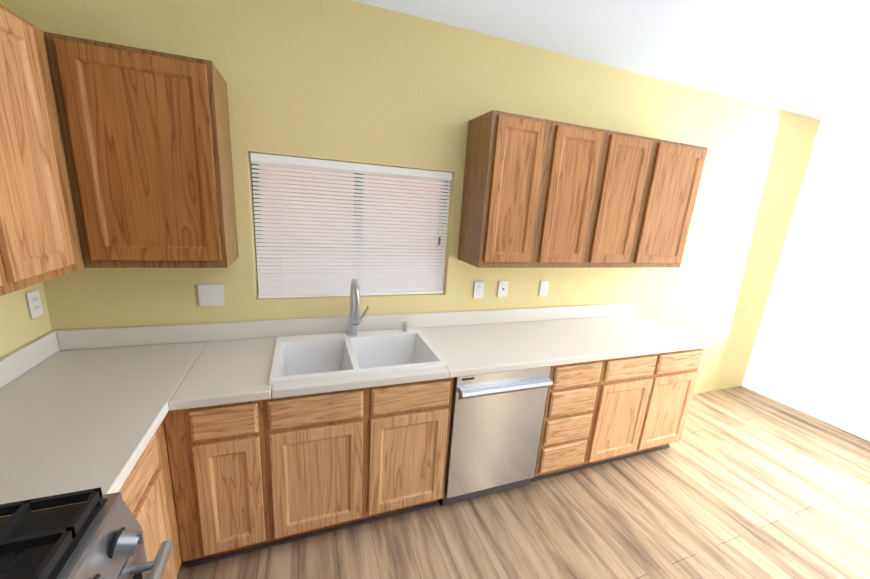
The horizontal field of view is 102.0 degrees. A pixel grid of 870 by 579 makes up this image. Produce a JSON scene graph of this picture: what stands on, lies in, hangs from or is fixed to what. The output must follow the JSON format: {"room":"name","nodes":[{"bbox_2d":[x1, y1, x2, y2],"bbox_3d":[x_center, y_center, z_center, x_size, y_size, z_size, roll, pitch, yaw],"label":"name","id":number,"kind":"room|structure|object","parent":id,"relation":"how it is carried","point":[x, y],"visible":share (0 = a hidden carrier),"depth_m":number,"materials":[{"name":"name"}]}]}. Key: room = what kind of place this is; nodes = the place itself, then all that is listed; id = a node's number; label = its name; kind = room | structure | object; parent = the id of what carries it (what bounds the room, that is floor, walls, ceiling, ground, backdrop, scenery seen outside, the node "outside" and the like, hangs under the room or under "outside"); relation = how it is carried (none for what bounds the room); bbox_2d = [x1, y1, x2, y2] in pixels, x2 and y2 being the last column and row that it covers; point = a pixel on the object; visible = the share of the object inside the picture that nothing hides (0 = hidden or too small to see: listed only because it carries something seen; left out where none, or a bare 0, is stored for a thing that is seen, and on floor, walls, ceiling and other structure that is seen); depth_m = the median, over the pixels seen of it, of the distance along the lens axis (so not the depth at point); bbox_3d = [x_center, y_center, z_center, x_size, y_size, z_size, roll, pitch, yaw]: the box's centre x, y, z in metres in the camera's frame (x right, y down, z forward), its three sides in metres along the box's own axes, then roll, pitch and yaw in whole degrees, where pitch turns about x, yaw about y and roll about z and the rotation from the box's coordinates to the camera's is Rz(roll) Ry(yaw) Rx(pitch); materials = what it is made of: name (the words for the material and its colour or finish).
{"room":"kitchen","nodes":[
{"label":"kitchen","id":0,"kind":"room"},
{"bbox_2d":[0,282,51,358],"bbox_3d":[-1.335,0.267,0.129,0.150,2.680,3.500,-1,15,-20],"label":"wall","id":1,"kind":"structure","parent":0,"point":[19,327],"depth_m":1.50,"materials":[{"name":"yellow paint"}]},
{"bbox_2d":[0,200,23,295],"bbox_3d":[-1.314,-0.342,0.726,0.321,0.840,0.363,-1,15,-20],"label":"upper cabinet","id":2,"kind":"object","parent":1,"relation":"attached to","point":[9,278],"depth_m":1.04,"materials":[{"name":"brown wood"}]},
{"bbox_2d":[26,289,43,318],"bbox_3d":[-1.784,0.065,1.574,0.008,0.116,0.072,-1,15,-20],"label":"outlet","id":3,"kind":"object","parent":1,"relation":"attached to","point":[34,303],"visible":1,"depth_m":1.57,"materials":[{"name":"white plastic"}]},
{"bbox_2d":[0,4,83,287],"bbox_3d":[-1.449,-0.438,1.084,0.321,0.840,0.427,-1,15,-20],"label":"upper cabinet","id":4,"kind":"object","parent":1,"relation":"attached to","point":[36,193],"depth_m":1.15,"materials":[{"name":"brown wood"}]},
{"bbox_2d":[0,0,820,393],"bbox_3d":[0.793,-0.205,2.643,5.600,2.680,0.150,-1,15,-20],"label":"wall","id":5,"kind":"structure","parent":0,"point":[346,80],"depth_m":2.05,"materials":[{"name":"yellow paint"}]},
{"bbox_2d":[56,34,238,267],"bbox_3d":[-1.187,-0.534,1.550,0.474,0.840,0.321,-1,15,-20],"label":"upper cabinet","id":6,"kind":"object","parent":5,"relation":"attached to","point":[112,155],"depth_m":1.41,"materials":[{"name":"brown wood"}]},
{"bbox_2d":[197,284,224,305],"bbox_3d":[-1.189,0.030,1.874,0.118,0.118,0.008,-1,15,-20],"label":"light switch","id":7,"kind":"object","parent":5,"relation":"attached to","point":[210,294],"visible":1,"depth_m":1.87,"materials":[{"name":"white plastic"}]},
{"bbox_2d":[250,157,447,293],"bbox_3d":[-0.476,-0.360,2.170,1.138,0.778,0.040,-1,15,-20],"label":"window unit","id":8,"kind":"structure","parent":5,"relation":"in","point":[329,210],"depth_m":2.09,"materials":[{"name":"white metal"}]},
{"bbox_2d":[250,153,451,297],"bbox_3d":[-0.444,-0.337,2.085,1.116,0.772,0.057,-1,15,-20],"label":"window blinds","id":9,"kind":"object","parent":8,"relation":"attached to","point":[292,274],"visible":0.9,"depth_m":2.06,"materials":[{"name":"white plastic"}]},
{"bbox_2d":[473,282,483,297],"bbox_3d":[0.302,0.003,2.425,0.072,0.116,0.008,-1,15,-20],"label":"outlet","id":10,"kind":"object","parent":5,"relation":"attached to","point":[478,289],"visible":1,"depth_m":2.42,"materials":[{"name":"white plastic"}]},
{"bbox_2d":[497,281,508,296],"bbox_3d":[0.481,-0.005,2.490,0.075,0.118,0.007,-1,15,-20],"label":"jack","id":11,"kind":"object","parent":5,"relation":"attached to","point":[502,288],"visible":1,"depth_m":2.49,"materials":[{"name":"white plastic"}]},
{"bbox_2d":[457,110,551,267],"bbox_3d":[0.403,-0.571,2.136,0.373,0.840,0.321,-1,15,-20],"label":"upper cabinet","id":12,"kind":"object","parent":5,"relation":"attached to","point":[506,160],"depth_m":2.00,"materials":[{"name":"brown wood"}]},
{"bbox_2d":[539,281,548,295],"bbox_3d":[0.809,-0.008,2.611,0.072,0.116,0.008,-1,15,-20],"label":"outlet","id":13,"kind":"object","parent":5,"relation":"attached to","point":[544,286],"visible":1,"depth_m":2.61,"materials":[{"name":"white plastic"}]},
{"bbox_2d":[532,120,607,267],"bbox_3d":[0.764,-0.580,2.268,0.396,0.840,0.321,-1,15,-20],"label":"upper cabinet","id":14,"kind":"object","parent":5,"relation":"attached to","point":[576,152],"depth_m":2.12,"materials":[{"name":"brown wood"}]},
{"bbox_2d":[584,130,655,267],"bbox_3d":[1.137,-0.588,2.406,0.400,0.840,0.321,-1,15,-20],"label":"upper cabinet","id":15,"kind":"object","parent":5,"relation":"attached to","point":[627,168],"depth_m":2.26,"materials":[{"name":"brown wood"}]},
{"bbox_2d":[632,139,707,267],"bbox_3d":[1.564,-0.598,2.563,0.510,0.840,0.321,-1,15,-20],"label":"upper cabinet","id":16,"kind":"object","parent":5,"relation":"attached to","point":[677,168],"depth_m":2.42,"materials":[{"name":"brown wood"}]},
{"bbox_2d":[177,386,869,578],"bbox_3d":[1.272,1.552,1.450,5.900,0.100,3.500,-1,15,-20],"label":"floor","id":17,"kind":"structure","parent":0,"point":[740,482],"depth_m":2.03,"materials":[{"name":"wood"}]},
{"bbox_2d":[0,487,173,578],"bbox_3d":[-0.979,0.963,0.569,0.768,1.168,0.762,-1,15,-20],"label":"range","id":18,"kind":"object","parent":17,"relation":"on","point":[94,533],"visible":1,"depth_m":0.82,"materials":[{"name":"silver metal"}]},
{"bbox_2d":[118,422,181,578],"bbox_3d":[-1.269,0.966,1.112,0.616,0.868,0.411,-1,15,-20],"label":"base cabinet","id":19,"kind":"object","parent":17,"relation":"on","point":[145,491],"depth_m":1.27,"materials":[{"name":"brown wood"}]},
{"bbox_2d":[0,378,171,503],"bbox_3d":[-1.238,0.468,1.019,0.627,0.139,0.461,-1,15,-20],"label":"countertop","id":20,"kind":"structure","parent":19,"relation":"on","point":[83,409],"depth_m":1.15,"materials":[{"name":"beige laminate"}]},
{"bbox_2d":[162,409,201,566],"bbox_3d":[-1.432,0.831,1.622,0.669,0.868,0.692,-1,15,-20],"label":"base cabinet","id":21,"kind":"object","parent":17,"relation":"on","point":[174,422],"depth_m":1.48,"materials":[{"name":"brown wood"}]},
{"bbox_2d":[0,278,710,410],"bbox_3d":[0.046,0.237,2.043,3.752,0.561,0.639,-1,15,-20],"label":"countertop","id":22,"kind":"structure","parent":21,"relation":"on","point":[220,363],"depth_m":1.92,"materials":[{"name":"beige laminate"}]},
{"bbox_2d":[347,278,408,336],"bbox_3d":[-0.302,0.111,2.024,0.374,0.359,0.234,-1,15,-20],"label":"faucet","id":23,"kind":"object","parent":22,"relation":"on","point":[354,316],"depth_m":2.06,"materials":[{"name":"silver metal"}]},
{"bbox_2d":[186,401,265,563],"bbox_3d":[-1.030,0.812,1.809,0.356,0.868,0.616,-1,15,-20],"label":"base cabinet","id":24,"kind":"object","parent":17,"relation":"on","point":[203,485],"depth_m":1.53,"materials":[{"name":"brown wood"}]},
{"bbox_2d":[258,388,365,547],"bbox_3d":[-0.654,0.803,1.947,0.445,0.868,0.616,-1,15,-20],"label":"base cabinet","id":25,"kind":"object","parent":17,"relation":"on","point":[312,443],"depth_m":1.65,"materials":[{"name":"brown wood"}]},
{"bbox_2d":[362,378,453,523],"bbox_3d":[-0.236,0.794,2.101,0.448,0.868,0.616,-1,15,-20],"label":"base cabinet","id":26,"kind":"object","parent":17,"relation":"on","point":[405,450],"depth_m":1.81,"materials":[{"name":"brown wood"}]},
{"bbox_2d":[439,366,552,505],"bbox_3d":[0.272,0.792,2.252,0.594,0.864,0.652,-1,15,-20],"label":"dishwasher","id":27,"kind":"object","parent":17,"relation":"on","point":[496,424],"visible":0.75,"depth_m":1.98,"materials":[{"name":"silver metal"}]},
{"bbox_2d":[530,360,605,481],"bbox_3d":[0.729,0.771,2.456,0.390,0.868,0.616,-1,15,-20],"label":"base cabinet","id":28,"kind":"object","parent":17,"relation":"on","point":[571,408],"depth_m":2.17,"materials":[{"name":"brown wood"}]},
{"bbox_2d":[586,353,661,467],"bbox_3d":[1.126,0.762,2.602,0.456,0.868,0.616,-1,15,-20],"label":"base cabinet","id":29,"kind":"object","parent":17,"relation":"on","point":[628,382],"depth_m":2.32,"materials":[{"name":"brown wood"}]},
{"bbox_2d":[638,348,703,454],"bbox_3d":[1.553,0.752,2.759,0.454,0.868,0.616,-1,15,-20],"label":"base cabinet","id":30,"kind":"object","parent":17,"relation":"on","point":[674,385],"depth_m":2.47,"materials":[{"name":"brown wood"}]},
{"bbox_2d":[354,0,869,119],"bbox_3d":[1.452,-1.143,0.793,5.900,0.100,3.500,-1,15,-20],"label":"ceiling","id":31,"kind":"structure","parent":0,"point":[809,58],"depth_m":1.94,"materials":[{"name":"white paint"}]},
{"bbox_2d":[742,114,869,440],"bbox_3d":[4.060,0.142,2.114,0.150,2.680,3.500,-1,15,-20],"label":"wall","id":32,"kind":"structure","parent":0,"point":[810,354],"depth_m":3.21,"materials":[{"name":"white paint"}]},
{"label":"outside","id":33,"kind":"structure","parent":0,"visible":0},
{"bbox_2d":[259,164,440,278],"bbox_3d":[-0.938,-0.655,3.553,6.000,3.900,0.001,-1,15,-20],"label":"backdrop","id":34,"kind":"structure","parent":33,"point":[346,207],"depth_m":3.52,"materials":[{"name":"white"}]}
]}

